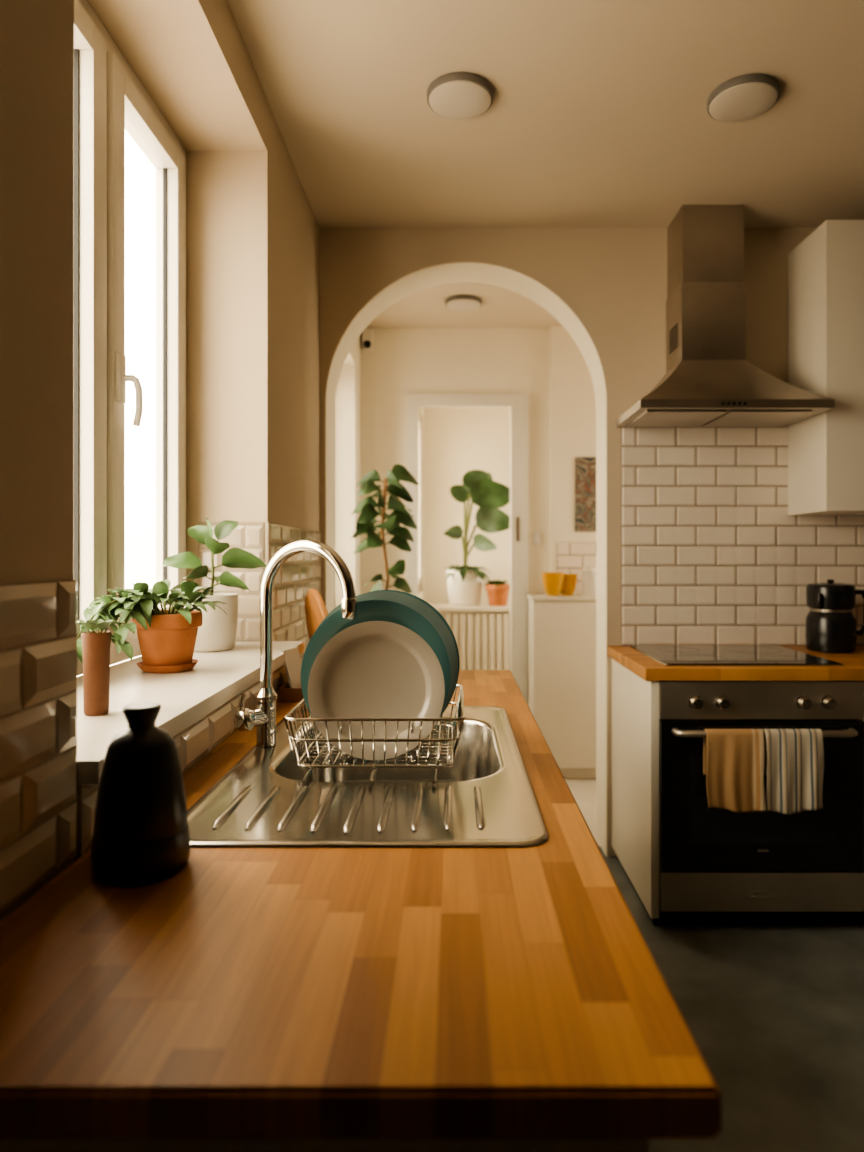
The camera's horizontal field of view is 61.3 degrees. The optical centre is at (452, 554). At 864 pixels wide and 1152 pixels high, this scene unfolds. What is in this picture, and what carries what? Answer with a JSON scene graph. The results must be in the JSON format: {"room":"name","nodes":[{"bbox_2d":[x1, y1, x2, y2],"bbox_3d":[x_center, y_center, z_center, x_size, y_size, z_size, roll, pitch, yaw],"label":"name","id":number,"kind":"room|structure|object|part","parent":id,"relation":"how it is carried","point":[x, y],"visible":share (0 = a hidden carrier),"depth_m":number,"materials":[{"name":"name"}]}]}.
{"room":"kitchen","nodes":[
{"label":"kitchen","id":0,"kind":"room"},
{"bbox_2d":[0,0,278,921],"bbox_3d":[-0.657,-0.052,-0.240,0.405,2.544,4.720,0,0,0],"label":"wall","id":1,"kind":"structure","parent":0,"point":[37,36],"depth_m":0.81,"materials":[{"name":"paint"}]},
{"bbox_2d":[0,580,76,916],"bbox_3d":[-0.455,0.198,-0.858,0.010,0.335,3.485,0,0,0],"label":"tiles","id":2,"kind":"structure","parent":1,"relation":"attached to","point":[38,620],"depth_m":0.79,"materials":[{"name":"tile"}]},
{"bbox_2d":[74,0,185,675],"bbox_3d":[-0.771,-0.463,1.502,0.127,1.425,1.233,0,0,0],"label":"window","id":3,"kind":"structure","parent":1,"relation":"in","point":[115,658],"depth_m":1.63,"materials":[{"name":"white plastic"}]},
{"bbox_2d":[74,49,78,620],"bbox_3d":[-0.792,-0.463,1.267,0.010,1.201,0.538,0,0,0],"label":"gasket","id":4,"kind":"object","parent":3,"relation":"attached to","point":[76,51],"visible":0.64,"depth_m":1.53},
{"bbox_3d":[-0.788,-0.463,1.267,0.063,1.321,0.658,0,0,0],"label":"sash","id":5,"kind":"part","parent":3,"relation":"part of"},
{"bbox_2d":[116,352,125,402],"bbox_3d":[-0.751,-0.400,1.648,0.012,0.110,0.028,0,0,0],"label":"plate","id":6,"kind":"object","parent":3,"relation":"attached to","point":[120,358],"depth_m":1.63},
{"bbox_3d":[-0.727,-0.351,1.657,0.039,0.114,0.033,0,0,0],"label":"handle","id":7,"kind":"part","parent":3,"relation":"part of","materials":[{"name":"white metal"}]},
{"bbox_3d":[-0.727,-0.351,1.657,0.039,0.114,0.033,0,0,0],"label":"lever","id":8,"kind":"part","parent":3,"relation":"part of","materials":[{"name":"white plastic"}]},
{"bbox_3d":[-0.788,-0.463,1.845,0.063,1.321,0.443,0,0,0],"label":"sash","id":9,"kind":"part","parent":3,"relation":"part of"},
{"bbox_2d":[163,168,166,604],"bbox_3d":[-0.792,-0.463,1.845,0.010,1.201,0.323,0,0,0],"label":"gasket","id":10,"kind":"object","parent":3,"relation":"attached to","point":[164,169],"visible":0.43,"depth_m":2.00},
{"bbox_2d":[79,665,287,855],"bbox_3d":[-0.450,0.323,1.502,0.009,0.084,1.235,0,0,0],"label":"wall tiles","id":11,"kind":"structure","parent":1,"relation":"attached to","point":[198,739],"depth_m":1.29,"materials":[{"name":"beige tile"}]},
{"bbox_2d":[77,641,304,784],"bbox_3d":[-0.602,0.265,1.502,0.344,0.030,1.233,0,0,0],"label":"window sill","id":12,"kind":"structure","parent":1,"relation":"on","point":[185,697],"depth_m":1.35,"materials":[{"name":"white stone"}]},
{"bbox_2d":[79,619,114,715],"bbox_3d":[-0.559,0.176,1.144,0.051,0.146,0.050,0,0,11],"label":"vase","id":13,"kind":"object","parent":12,"relation":"on","point":[95,644],"visible":1,"depth_m":1.13,"materials":[{"name":"brown ceramic"}]},
{"bbox_2d":[77,579,227,672],"bbox_3d":[-0.623,0.151,1.539,0.250,0.195,0.376,0,0,0],"label":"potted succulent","id":14,"kind":"object","parent":12,"relation":"on","point":[167,638],"visible":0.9,"depth_m":1.53,"materials":[{"name":"green plant"}]},
{"bbox_2d":[132,610,201,665],"bbox_3d":[-0.620,0.183,1.585,0.143,0.118,0.143,0,0,0],"label":"pot","id":15,"kind":"object","parent":14,"relation":"attached to","point":[170,640],"depth_m":1.54,"materials":[{"name":"ceramic"}]},
{"bbox_2d":[161,518,265,651],"bbox_3d":[-0.625,0.076,1.898,0.207,0.346,0.206,0,0,45],"label":"rubber plant","id":16,"kind":"object","parent":12,"relation":"on","point":[217,632],"visible":0.83,"depth_m":1.90,"materials":[{"name":"green plant"}]},
{"bbox_3d":[-0.640,0.176,1.930,0.138,0.145,0.138,0,0,0],"label":"pot","id":17,"kind":"part","parent":16,"relation":"part of","materials":[{"name":"white ceramic"}]},
{"bbox_2d":[87,0,266,150],"bbox_3d":[-0.700,-1.250,1.502,0.320,0.148,1.235,0,0,0],"label":"wall","id":18,"kind":"structure","parent":0,"point":[191,57],"depth_m":1.78,"materials":[{"name":"paint"}]},
{"bbox_2d":[186,100,360,659],"bbox_3d":[-0.700,-0.052,3.240,0.320,2.544,2.240,0,0,0],"label":"wall","id":19,"kind":"structure","parent":0,"point":[253,230],"depth_m":2.12,"materials":[{"name":"paint"}]},
{"bbox_2d":[198,522,263,640],"bbox_3d":[-0.645,0.076,2.115,0.190,0.345,0.008,0,0,0],"label":"tiles","id":20,"kind":"structure","parent":19,"relation":"attached to","point":[247,536],"depth_m":2.11,"materials":[{"name":"tile"}]},
{"bbox_2d":[267,522,320,657],"bbox_3d":[-0.535,0.135,2.534,0.008,0.460,0.829,0,0,0],"label":"tiles","id":21,"kind":"structure","parent":19,"relation":"attached to","point":[301,572],"depth_m":2.41,"materials":[{"name":"tile"}]},
{"bbox_2d":[418,408,423,599],"bbox_3d":[-0.270,-0.052,4.980,0.100,2.544,1.240,0,0,0],"label":"wall","id":22,"kind":"structure","parent":0,"point":[420,410],"depth_m":5.30,"materials":[{"name":"paint"}]},
{"bbox_3d":[-0.280,-0.375,4.900,0.060,1.250,0.798,0,0,0],"label":"window","id":23,"kind":"structure","parent":22,"relation":"in","visible":0},
{"bbox_2d":[418,415,420,583],"bbox_3d":[-0.264,-0.375,5.080,0.063,1.146,0.333,0,0,0],"label":"window frame","id":24,"kind":"structure","parent":23,"relation":"attached to","point":[419,423],"depth_m":5.21,"materials":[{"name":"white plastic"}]},
{"bbox_2d":[424,408,509,601],"bbox_3d":[1.040,-0.052,5.550,2.520,2.544,0.100,0,0,0],"label":"wall","id":25,"kind":"structure","parent":0,"point":[457,441],"depth_m":5.50,"materials":[{"name":"paint"}]},
{"bbox_2d":[361,326,595,593],"bbox_3d":[0.880,-0.052,4.290,2.840,2.544,0.140,0,0,0],"label":"wall","id":26,"kind":"structure","parent":0,"point":[547,365],"depth_m":4.26,"materials":[{"name":"paint"}]},
{"bbox_2d":[362,328,372,350],"bbox_3d":[-0.495,-1.250,4.228,0.060,0.120,0.062,0,0,0],"label":"security camera","id":27,"kind":"object","parent":26,"relation":"attached to","point":[367,334],"visible":0.96,"depth_m":4.21,"materials":[{"name":"white plastic"}]},
{"bbox_2d":[407,394,527,703],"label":"door","id":28,"kind":"structure","parent":26,"relation":"in","point":[518,403],"depth_m":4.23,"materials":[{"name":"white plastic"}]},
{"bbox_2d":[516,517,519,540],"bbox_3d":[0.376,-0.150,4.228,0.020,0.140,0.003,0,0,0],"label":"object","id":29,"kind":"structure","parent":28,"relation":"attached to","point":[517,518],"depth_m":4.23,"materials":[{"name":"metal"}]},
{"bbox_2d":[533,532,540,545],"bbox_3d":[0.490,-0.095,4.253,0.050,0.080,0.013,0,0,0],"label":"light switch","id":30,"kind":"object","parent":26,"relation":"attached to","point":[536,535],"visible":1,"depth_m":4.25,"materials":[{"name":"white plastic"}]},
{"bbox_2d":[557,542,595,593],"bbox_3d":[1.100,0.077,4.216,1.000,0.300,0.006,0,0,0],"label":"tiles","id":31,"kind":"structure","parent":26,"relation":"attached to","point":[572,557],"depth_m":4.21,"materials":[{"name":"grey tile"}]},
{"bbox_2d":[575,457,595,531],"bbox_3d":[0.833,-0.351,4.216,0.255,0.432,0.005,0,0,0],"label":"poster","id":32,"kind":"object","parent":26,"relation":"attached to","point":[585,467],"visible":0.36,"depth_m":4.21,"materials":[{"name":"multicoloured paper"}]},
{"bbox_2d":[227,0,863,327],"bbox_3d":[0.720,-1.374,1.700,3.160,0.100,8.600,0,0,0],"label":"ceiling","id":33,"kind":"structure","parent":0,"point":[598,116],"depth_m":2.19,"materials":[{"name":"paint"}]},
{"bbox_2d":[427,72,492,119],"bbox_3d":[0.020,-1.306,2.090,0.190,0.034,0.190,0,0,0],"label":"ceiling lamp","id":34,"kind":"object","parent":33,"relation":"attached to","point":[454,95],"depth_m":2.06,"materials":[{"name":"white plastic"}]},
{"bbox_2d":[445,295,481,311],"bbox_3d":[0.055,-1.306,3.800,0.190,0.034,0.190,0,0,0],"label":"ceiling lamp","id":35,"kind":"object","parent":33,"relation":"attached to","point":[463,303],"depth_m":3.75,"materials":[{"name":"white plastic"}]},
{"bbox_2d":[707,74,779,122],"bbox_3d":[0.835,-1.306,2.100,0.196,0.034,0.196,0,0,0],"label":"ceiling lamp","id":36,"kind":"object","parent":33,"relation":"attached to","point":[746,97],"depth_m":2.07,"materials":[{"name":"white plastic"}]},
{"bbox_2d":[320,228,863,855],"bbox_3d":[0.880,-0.052,3.053,2.840,2.544,0.205,0,0,0],"label":"wall","id":37,"kind":"structure","parent":0,"point":[614,280],"depth_m":2.95,"materials":[{"name":"paint"}]},
{"bbox_2d":[325,262,606,856],"bbox_3d":[0.053,0.017,3.053,1.142,2.406,0.209,0,0,0],"label":"trim","id":38,"kind":"structure","parent":37,"relation":"attached to","point":[453,272],"depth_m":3.04,"materials":[{"name":"paint"}]},
{"bbox_2d":[616,205,834,426],"bbox_3d":[0.996,-0.916,2.748,0.679,0.814,0.402,0,0,0],"label":"range hood","id":39,"kind":"object","parent":37,"relation":"attached to","point":[709,380],"visible":1,"depth_m":2.75,"materials":[{"name":"metal"}]},
{"bbox_2d":[621,426,863,644],"bbox_3d":[1.490,-0.083,2.946,1.620,0.895,0.006,0,0,0],"label":"tiles","id":40,"kind":"structure","parent":37,"relation":"attached to","point":[712,551],"depth_m":2.94,"materials":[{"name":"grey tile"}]},
{"bbox_2d":[788,220,863,514],"bbox_3d":[1.825,-0.687,2.791,0.946,1.054,0.302,0,0,0],"label":"upper cabinet","id":41,"kind":"object","parent":37,"relation":"attached to","point":[826,269],"visible":0.98,"depth_m":2.64,"materials":[{"name":"white paint"}]},
{"bbox_2d":[564,778,863,1151],"bbox_3d":[0.720,1.270,1.700,3.160,0.100,8.600,0,0,0],"label":"floor","id":42,"kind":"structure","parent":0,"point":[774,1013],"depth_m":1.91,"materials":[{"name":"concrete"}]},
{"bbox_2d":[0,670,720,1151],"bbox_3d":[-0.173,0.792,1.403,0.715,0.855,1.813,0,0,0],"label":"countertop","id":43,"kind":"structure","parent":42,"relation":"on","point":[236,999],"depth_m":0.59,"materials":[{"name":"brown wood"}]},
{"bbox_2d":[91,702,189,885],"bbox_3d":[-0.363,0.270,0.850,0.106,0.190,0.106,0,0,0],"label":"vase","id":44,"kind":"object","parent":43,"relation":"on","point":[141,836],"visible":1,"depth_m":0.81,"materials":[{"name":"ceramic"}]},
{"bbox_2d":[279,682,303,701],"bbox_3d":[-0.365,0.347,1.900,0.130,0.034,0.200,0,0,0],"label":"tray","id":45,"kind":"object","parent":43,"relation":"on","point":[286,694],"visible":0.21,"depth_m":1.80,"materials":[{"name":"brown wood"}]},
{"bbox_2d":[280,647,301,687],"bbox_3d":[-0.413,0.300,1.905,0.035,0.110,0.100,0,0,13],"label":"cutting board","id":46,"kind":"object","parent":45,"relation":"in","point":[292,660],"visible":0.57,"depth_m":1.89,"materials":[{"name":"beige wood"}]},
{"bbox_2d":[305,589,327,638],"bbox_3d":[-0.397,0.230,2.174,0.062,0.262,0.264,0,0,-24],"label":"round cutting board","id":47,"kind":"object","parent":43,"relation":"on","point":[316,611],"visible":0.5,"depth_m":2.15,"materials":[{"name":"brown wood"}]},
{"bbox_2d":[187,706,548,847],"bbox_3d":[-0.127,0.441,1.325,0.502,0.168,0.834,0,0,0],"label":"sink","id":48,"kind":"object","parent":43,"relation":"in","point":[486,799],"visible":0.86,"depth_m":1.07,"materials":[{"name":"silver metal"}]},
{"bbox_2d":[234,540,356,746],"bbox_3d":[-0.289,0.167,1.326,0.235,0.390,0.086,0,0,30],"label":"kitchen faucet","id":49,"kind":"object","parent":48,"relation":"on","point":[263,717],"visible":1,"depth_m":1.37,"materials":[{"name":"silver metal"}]},
{"bbox_3d":[-0.388,0.278,1.344,0.012,0.047,0.018,0,0,-37],"label":"valve lever","id":50,"kind":"part","parent":49,"relation":"part of","materials":[{"name":"silver metal"}]},
{"bbox_3d":[-0.387,0.306,1.350,0.041,0.043,0.028,0,0,37],"label":"valve knob","id":51,"kind":"part","parent":49,"relation":"part of","materials":[{"name":"silver metal"}]},
{"bbox_2d":[284,684,464,783],"bbox_3d":[-0.130,0.315,1.400,0.302,0.095,0.501,0,0,0],"label":"dish rack","id":52,"kind":"object","parent":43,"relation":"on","point":[459,717],"visible":0.58,"depth_m":1.21,"materials":[{"name":"silver metal"}]},
{"bbox_2d":[301,600,449,715],"bbox_3d":[-0.138,0.213,1.308,0.267,0.265,0.053,0,0,0],"label":"dinner plate","id":53,"kind":"object","parent":52,"relation":"in","point":[369,610],"visible":0.28,"depth_m":1.31,"materials":[{"name":"ceramic"}]},
{"bbox_2d":[308,621,444,759],"bbox_3d":[-0.131,0.230,1.252,0.234,0.232,0.049,0,0,0],"label":"dinner plate","id":54,"kind":"object","parent":52,"relation":"in","point":[370,669],"visible":0.84,"depth_m":1.25,"materials":[{"name":"beige ceramic"}]},
{"bbox_2d":[316,591,457,717],"bbox_3d":[-0.131,0.206,1.351,0.281,0.279,0.054,0,0,0],"label":"dinner plate","id":55,"kind":"object","parent":52,"relation":"in","point":[413,603],"visible":0.18,"depth_m":1.36,"materials":[{"name":"teal ceramic"}]},
{"bbox_2d":[367,590,459,690],"bbox_3d":[-0.128,0.206,1.394,0.281,0.279,0.054,0,0,0],"label":"dinner plate","id":56,"kind":"object","parent":52,"relation":"on","point":[411,595],"visible":0.09,"depth_m":1.40,"materials":[{"name":"teal ceramic"}]},
{"bbox_2d":[351,464,418,592],"bbox_3d":[-0.353,0.369,3.795,0.353,1.699,0.322,0,0,0],"label":"potted plant","id":57,"kind":"object","parent":42,"relation":"on","point":[365,523],"visible":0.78,"depth_m":3.79,"materials":[{"name":"green plant"}]},
{"bbox_2d":[428,602,509,669],"bbox_3d":[0.492,0.788,5.249,1.415,0.864,0.498,0,0,0],"label":"radiator cover","id":58,"kind":"object","parent":42,"relation":"on","point":[481,632],"visible":0.16,"depth_m":5.02,"materials":[{"name":"white metal"}]},
{"bbox_2d":[444,470,509,605],"bbox_3d":[0.172,-0.121,5.213,0.546,0.952,0.402,0,0,0],"label":"banana plant","id":59,"kind":"object","parent":58,"relation":"on","point":[464,582],"visible":0.99,"depth_m":5.14,"materials":[{"name":"green plant"}]},
{"bbox_3d":[0.085,0.230,5.220,0.260,0.250,0.260,0,0,0],"label":"pot","id":60,"kind":"part","parent":59,"relation":"part of","materials":[{"name":"white ceramic"}]},
{"bbox_2d":[483,580,509,605],"bbox_3d":[0.304,0.266,5.125,0.206,0.179,0.235,0,0,34],"label":"potted herb","id":61,"kind":"object","parent":58,"relation":"on","point":[497,590],"visible":0.98,"depth_m":5.06,"materials":[{"name":"ceramic"}]},
{"bbox_2d":[527,594,595,777],"bbox_3d":[1.018,0.724,4.078,1.185,0.992,0.280,0,0,0],"label":"base cabinet","id":62,"kind":"object","parent":42,"relation":"on","point":[561,628],"visible":0.29,"depth_m":3.94,"materials":[{"name":"white paint"}]},
{"bbox_2d":[542,572,563,595],"bbox_3d":[0.555,0.163,4.050,0.126,0.130,0.126,0,0,0],"label":"glass bowl","id":63,"kind":"object","parent":62,"relation":"on","point":[552,582],"visible":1,"depth_m":4.00,"materials":[{"name":"yellow glass"}]},
{"bbox_2d":[561,574,577,595],"bbox_3d":[0.645,0.168,4.120,0.116,0.120,0.116,0,0,0],"label":"glass bowl","id":64,"kind":"object","parent":62,"relation":"on","point":[570,580],"visible":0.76,"depth_m":4.07,"materials":[{"name":"yellow glass"}]},
{"bbox_2d":[581,564,595,595],"bbox_3d":[0.760,0.138,4.060,0.090,0.180,0.090,0,0,0],"label":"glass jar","id":65,"kind":"object","parent":62,"relation":"on","point":[588,578],"visible":0.9,"depth_m":4.02,"materials":[{"name":"white paint"}]},
{"bbox_3d":[0.760,0.068,4.060,0.076,0.040,0.076,0,0,0],"label":"jar lid","id":66,"kind":"part","parent":65,"relation":"part of","materials":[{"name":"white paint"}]},
{"bbox_2d":[607,646,863,924],"bbox_3d":[1.460,0.792,2.647,1.679,0.855,0.605,0,0,0],"label":"base cabinet","id":67,"kind":"object","parent":42,"relation":"on","point":[635,677],"visible":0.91,"depth_m":2.41,"materials":[{"name":"white paint"}]},
{"bbox_3d":[0.653,0.790,2.652,0.027,0.770,0.593,0,0,0],"label":"panel","id":68,"kind":"part","parent":67,"relation":"part of","materials":[{"name":"white paint"}]},
{"bbox_2d":[607,646,863,680],"bbox_3d":[1.460,0.385,2.643,1.679,0.040,0.597,0,0,0],"label":"countertop","id":69,"kind":"structure","parent":67,"relation":"on","point":[640,664],"depth_m":2.34,"materials":[{"name":"brown wood"}]},
{"bbox_2d":[629,645,843,665],"bbox_3d":[0.992,0.360,2.640,0.587,0.008,0.490,0,0,0],"label":"cooktop","id":70,"kind":"object","parent":69,"relation":"in","point":[667,655],"visible":1,"depth_m":2.56,"materials":[{"name":"black glass"}]},
{"bbox_2d":[805,579,863,652],"bbox_3d":[1.438,0.229,2.776,0.208,0.271,0.179,0,0,-27],"label":"coffee maker","id":71,"kind":"object","parent":69,"relation":"on","point":[830,620],"visible":1,"depth_m":2.71,"materials":[{"name":"black metal"}]},
{"bbox_3d":[1.367,0.170,2.719,0.033,0.056,0.018,0,0,-45],"label":"handle","id":72,"kind":"part","parent":71,"relation":"part of","materials":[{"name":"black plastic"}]},
{"bbox_3d":[1.429,0.133,2.692,0.026,0.036,0.037,0,0,0],"label":"spout","id":73,"kind":"part","parent":71,"relation":"part of","materials":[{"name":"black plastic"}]},
{"bbox_3d":[1.539,0.217,2.752,0.059,0.175,0.021,0,0,16],"label":"handle","id":74,"kind":"part","parent":71,"relation":"part of","materials":[{"name":"black plastic"}]},
{"bbox_2d":[659,681,863,911],"bbox_3d":[0.996,0.777,2.593,0.653,0.741,0.594,0,0,0],"label":"built-in oven","id":75,"kind":"object","parent":67,"relation":"in","point":[711,859],"visible":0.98,"depth_m":2.34,"materials":[{"name":"metal"}]},
{"bbox_3d":[0.782,0.475,2.336,0.047,0.047,0.027,0,0,0],"label":"knob","id":76,"kind":"part","parent":75,"relation":"part of","materials":[{"name":"silver metal"}]},
{"bbox_3d":[0.868,0.475,2.336,0.047,0.047,0.027,0,0,0],"label":"knob","id":77,"kind":"part","parent":75,"relation":"part of","materials":[{"name":"silver metal"}]},
{"bbox_2d":[703,729,766,812],"bbox_3d":[0.887,0.679,2.299,0.188,0.258,0.047,0,0,0],"label":"dish towel","id":78,"kind":"object","parent":75,"relation":"hanging from","point":[733,759],"visible":1,"depth_m":2.29,"materials":[{"name":"orange fabric"}]},
{"bbox_3d":[0.996,0.469,2.361,0.653,0.121,0.022,0,0,0],"label":"control panel","id":79,"kind":"part","parent":75,"relation":"part of","materials":[{"name":"metal"}]},
{"bbox_3d":[0.996,1.084,2.357,0.653,0.126,0.026,0,0,0],"label":"drawer","id":80,"kind":"part","parent":75,"relation":"part of","materials":[{"name":"metal"}]},
{"bbox_3d":[0.996,0.774,2.355,0.653,0.481,0.030,0,0,0],"label":"door glass","id":81,"kind":"part","parent":75,"relation":"part of","materials":[{"name":"black glass"}]},
{"bbox_3d":[0.995,0.566,2.320,0.588,0.023,0.047,0,0,0],"label":"door handle","id":82,"kind":"part","parent":75,"relation":"part of","materials":[{"name":"metal"}]},
{"bbox_2d":[763,729,823,814],"bbox_3d":[1.072,0.681,2.299,0.186,0.261,0.047,0,0,0],"label":"dish towel","id":83,"kind":"object","parent":75,"relation":"hanging from","point":[794,758],"visible":0.99,"depth_m":2.29,"materials":[{"name":"fabric"}]},
{"bbox_3d":[1.128,0.475,2.336,0.047,0.047,0.027,0,0,0],"label":"knob","id":84,"kind":"part","parent":75,"relation":"part of","materials":[{"name":"silver metal"}]},
{"bbox_3d":[1.208,0.475,2.336,0.047,0.047,0.027,0,0,0],"label":"knob","id":85,"kind":"part","parent":75,"relation":"part of","materials":[{"name":"silver metal"}]}
]}

